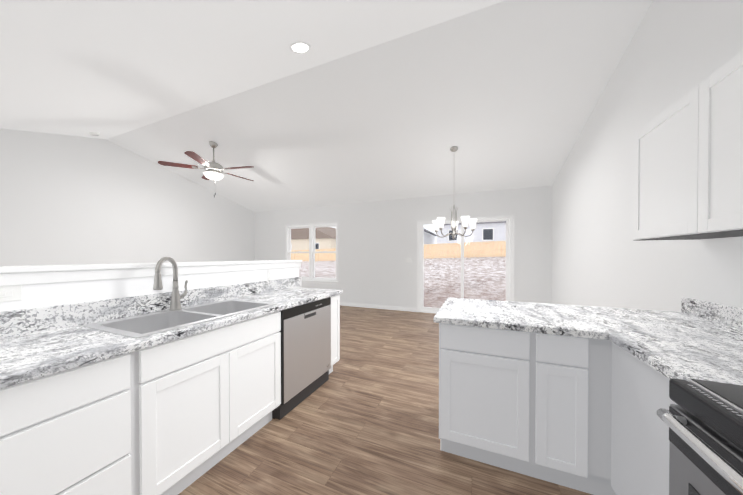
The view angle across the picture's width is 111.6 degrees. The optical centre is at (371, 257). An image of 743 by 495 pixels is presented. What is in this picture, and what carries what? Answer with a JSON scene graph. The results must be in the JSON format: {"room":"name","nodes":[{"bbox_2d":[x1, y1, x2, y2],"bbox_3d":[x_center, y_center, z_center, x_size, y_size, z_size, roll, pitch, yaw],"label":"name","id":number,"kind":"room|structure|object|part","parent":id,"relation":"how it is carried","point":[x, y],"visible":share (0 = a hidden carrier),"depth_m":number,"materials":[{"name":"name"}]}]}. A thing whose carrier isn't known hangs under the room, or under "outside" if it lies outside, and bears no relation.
{"room":"kitchen","nodes":[
{"label":"kitchen","id":0,"kind":"room"},
{"bbox_2d":[0,128,254,265],"bbox_3d":[-5.086,-0.489,4.490,0.150,3.510,7.550,0,0,23],"label":"wall","id":1,"kind":"structure","parent":0,"point":[70,200],"depth_m":4.63,"materials":[{"name":"white paint"}]},
{"bbox_2d":[0,267,298,311],"bbox_3d":[-1.425,0.675,2.010,0.120,1.222,2.458,0,0,23],"label":"wall","id":2,"kind":"structure","parent":0,"point":[44,295],"depth_m":1.55,"materials":[{"name":"white paint"}]},
{"bbox_2d":[0,285,21,301],"bbox_3d":[-1.708,0.168,1.164,0.010,0.075,0.118,0,0,23],"label":"electrical outlet","id":3,"kind":"object","parent":2,"relation":"attached to","point":[11,293],"visible":1,"depth_m":1.19,"materials":[{"name":"white plastic"}]},
{"bbox_2d":[0,277,299,336],"bbox_3d":[-1.351,0.305,1.997,0.020,0.126,2.458,0,0,23],"label":"backsplash","id":4,"kind":"structure","parent":2,"relation":"attached to","point":[14,323],"depth_m":1.53,"materials":[{"name":"grey stone"}]},
{"bbox_2d":[0,260,301,285],"bbox_3d":[-1.416,0.080,2.028,0.180,0.088,2.468,0,0,23],"label":"trim","id":5,"kind":"structure","parent":2,"relation":"on","point":[23,275],"depth_m":1.51,"materials":[{"name":"white wood"}]},
{"bbox_2d":[268,270,272,279],"bbox_3d":[-1.071,0.186,2.680,0.009,0.115,0.070,0,0,23],"label":"outlet","id":6,"kind":"object","parent":2,"relation":"attached to","point":[270,274],"visible":0.98,"depth_m":2.67,"materials":[{"name":"white plastic"}]},
{"bbox_2d":[92,309,223,372],"bbox_3d":[-1.222,0.450,1.476,0.418,0.169,0.385,0,0,23],"label":"sink","id":7,"kind":"object","parent":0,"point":[143,323],"depth_m":1.41,"materials":[{"name":"grey"}]},
{"bbox_2d":[0,289,342,388],"bbox_3d":[-1.076,0.386,1.843,0.647,0.038,2.386,0,0,23],"label":"countertop","id":8,"kind":"structure","parent":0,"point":[33,356],"depth_m":1.14,"materials":[{"name":"white stone"}]},
{"bbox_2d":[184,297,271,344],"bbox_3d":[-1.059,0.447,1.864,0.418,0.169,0.385,0,0,23],"label":"sink","id":9,"kind":"object","parent":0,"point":[258,324],"depth_m":1.84,"materials":[{"name":"grey metal"}]},
{"bbox_2d":[0,0,504,138],"bbox_3d":[-2.170,-1.654,1.343,7.960,1.268,4.030,0,0,23],"label":"ceiling","id":10,"kind":"structure","parent":0,"point":[106,69],"depth_m":2.32,"materials":[{"name":"white paint"}]},
{"bbox_2d":[89,132,99,135],"bbox_3d":[-4.694,-2.098,4.287,0.132,0.065,0.131,0,0,23],"label":"smoke detector","id":11,"kind":"object","parent":10,"relation":"attached to","point":[94,133],"visible":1,"depth_m":4.25,"materials":[{"name":"white plastic"}]},
{"bbox_2d":[289,41,310,53],"bbox_3d":[-0.701,-2.064,2.485,0.208,0.062,0.201,0,0,23],"label":"recessed light","id":12,"kind":"object","parent":10,"relation":"in","point":[299,47],"visible":1,"depth_m":2.48,"materials":[{"name":"white plastic"}]},
{"bbox_2d":[107,0,652,211],"bbox_3d":[-0.705,-1.830,4.821,7.960,0.972,3.520,0,0,23],"label":"ceiling","id":13,"kind":"structure","parent":0,"point":[505,95],"depth_m":3.51,"materials":[{"name":"white paint"}]},
{"bbox_2d":[158,141,253,196],"bbox_3d":[-2.775,-1.558,4.540,1.501,0.988,1.479,0,0,23],"label":"ceiling fan","id":14,"kind":"object","parent":13,"relation":"hanging from","point":[213,169],"visible":1,"depth_m":4.39,"materials":[{"name":"silver metal"}]},
{"bbox_3d":[-2.813,-1.436,4.507,0.310,0.100,0.310,0,0,23],"label":"lamp shade","id":15,"kind":"part","parent":14,"relation":"part of","materials":[{"name":"white glass"}]},
{"bbox_2d":[432,146,476,238],"bbox_3d":[1.329,-1.033,4.075,0.702,1.456,0.680,0,0,23],"label":"chandelier","id":16,"kind":"object","parent":13,"relation":"hanging from","point":[438,223],"visible":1,"depth_m":4.02,"materials":[{"name":"white glass"}]},
{"bbox_3d":[1.329,-0.538,4.079,0.702,0.160,0.680,0,0,23],"label":"lamp shade","id":17,"kind":"part","parent":16,"relation":"part of","materials":[{"name":"white glass"}]},
{"bbox_2d":[178,305,592,494],"bbox_3d":[-1.487,1.339,2.989,7.960,0.120,7.550,0,0,23],"label":"floor","id":18,"kind":"structure","parent":0,"point":[363,419],"depth_m":1.79,"materials":[{"name":"brown wood"}]},
{"bbox_2d":[272,297,330,419],"bbox_3d":[-0.834,0.845,2.410,0.614,0.876,0.704,0,0,23],"label":"dishwasher","id":19,"kind":"object","parent":18,"relation":"on","point":[305,331],"visible":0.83,"depth_m":2.21,"materials":[{"name":"grey metal"}]},
{"bbox_2d":[439,325,609,494],"bbox_3d":[0.947,0.848,1.738,0.857,0.880,0.660,0,0,23],"label":"base cabinet","id":20,"kind":"object","parent":18,"relation":"on","point":[576,397],"depth_m":1.42,"materials":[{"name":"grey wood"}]},
{"bbox_2d":[434,297,742,344],"bbox_3d":[1.261,0.388,1.653,1.556,0.038,0.806,0,0,23],"label":"countertop","id":21,"kind":"structure","parent":20,"relation":"on","point":[594,323],"depth_m":1.49,"materials":[{"name":"white stone"}]},
{"bbox_2d":[610,345,677,494],"bbox_3d":[1.427,0.855,0.910,0.671,0.880,0.570,0,0,23],"label":"base cabinet","id":22,"kind":"object","parent":18,"relation":"on","point":[639,439],"depth_m":1.08,"materials":[{"name":"grey wood"}]},
{"bbox_2d":[610,333,742,384],"bbox_3d":[1.405,0.394,0.892,0.701,0.038,0.526,0,0,23],"label":"countertop","id":23,"kind":"structure","parent":22,"relation":"on","point":[669,357],"depth_m":0.97,"materials":[{"name":"white stone"}]},
{"bbox_2d":[656,378,742,494],"bbox_3d":[1.112,0.749,0.348,0.798,1.101,0.695,0,0,23],"label":"electric range","id":24,"kind":"object","parent":18,"relation":"on","point":[703,420],"visible":1,"depth_m":0.67,"materials":[{"name":"silver metal"}]},
{"bbox_2d":[254,185,551,307],"bbox_3d":[-0.052,-0.101,6.388,7.960,2.704,0.150,0,0,23],"label":"wall","id":25,"kind":"structure","parent":0,"point":[377,243],"depth_m":6.02,"materials":[{"name":"white paint"}]},
{"bbox_2d":[285,222,338,284],"bbox_3d":[-1.674,-0.109,7.044,1.820,1.654,0.191,0,0,23],"label":"double-hung window","id":26,"kind":"structure","parent":25,"relation":"in","point":[312,244],"depth_m":7.01,"materials":[{"name":"white plastic"}]},
{"bbox_2d":[340,302,415,311],"bbox_3d":[-1.277,1.205,6.824,5.010,0.085,0.016,0,0,23],"label":"baseboard","id":27,"kind":"structure","parent":25,"relation":"attached to","point":[379,306],"depth_m":6.18,"materials":[{"name":"white wood"}]},
{"bbox_2d":[419,218,510,312],"bbox_3d":[1.984,0.222,5.518,1.866,2.073,0.170,0,0,23],"label":"sliding glass door","id":28,"kind":"structure","parent":25,"relation":"in","point":[426,309],"depth_m":5.50,"materials":[{"name":"glass"}]},
{"bbox_2d":[416,215,514,311],"bbox_3d":[1.958,0.199,5.454,1.986,2.120,0.016,0,0,23],"label":"door frame","id":29,"kind":"structure","parent":25,"relation":"attached to","point":[512,217],"depth_m":5.09,"materials":[{"name":"white wood"}]},
{"bbox_2d":[552,0,742,311],"bbox_3d":[2.112,-0.464,1.460,0.150,3.510,7.550,0,0,23],"label":"wall","id":30,"kind":"structure","parent":0,"point":[676,50],"depth_m":2.25,"materials":[{"name":"white paint"}]},
{"bbox_2d":[633,50,742,240],"bbox_3d":[1.711,-0.478,1.126,0.324,0.727,1.176,0,0,23],"label":"upper cabinet","id":31,"kind":"object","parent":30,"relation":"attached to","point":[688,169],"visible":1,"depth_m":1.22,"materials":[{"name":"white painted wood"}]},
{"bbox_2d":[678,297,742,328],"bbox_3d":[1.511,0.330,0.265,0.020,0.104,3.170,0,0,23],"label":"backsplash","id":32,"kind":"structure","parent":30,"relation":"attached to","point":[729,315],"depth_m":1.49,"materials":[{"name":"grey stone"}]},
{"label":"outside","id":33,"kind":"structure","parent":0,"visible":0},
{"bbox_2d":[299,250,505,307],"bbox_3d":[11.595,-0.827,47.066,104.000,5.118,83.920,0,0,23],"label":"ground","id":34,"kind":"structure","parent":33,"point":[446,283],"depth_m":10.82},
{"bbox_2d":[291,227,335,250],"bbox_3d":[-9.424,-2.783,46.090,11.700,6.300,10.700,0,0,23],"label":"house","id":35,"kind":"structure","parent":34,"relation":"on","point":[325,236],"depth_m":40.95,"materials":[{"name":"beige"}]},
{"bbox_2d":[291,241,505,260],"bbox_3d":[-3.611,-0.088,21.219,56.121,2.918,0.125,0,0,23],"label":"fence","id":36,"kind":"object","parent":34,"relation":"on","point":[449,251],"depth_m":17.41,"materials":[{"name":"brown wood"}]},
{"bbox_2d":[424,229,436,249],"bbox_3d":[4.474,-3.179,39.152,9.700,6.100,10.700,0,0,23],"label":"house","id":37,"kind":"structure","parent":34,"relation":"on","point":[430,237],"depth_m":36.76,"materials":[{"name":"white"}]},
{"bbox_2d":[437,221,505,252],"bbox_3d":[16.601,-3.204,31.876,15.700,5.300,9.700,0,0,23],"label":"house","id":38,"kind":"structure","parent":34,"relation":"on","point":[484,234],"depth_m":28.80,"materials":[{"name":"grey"}]}
]}

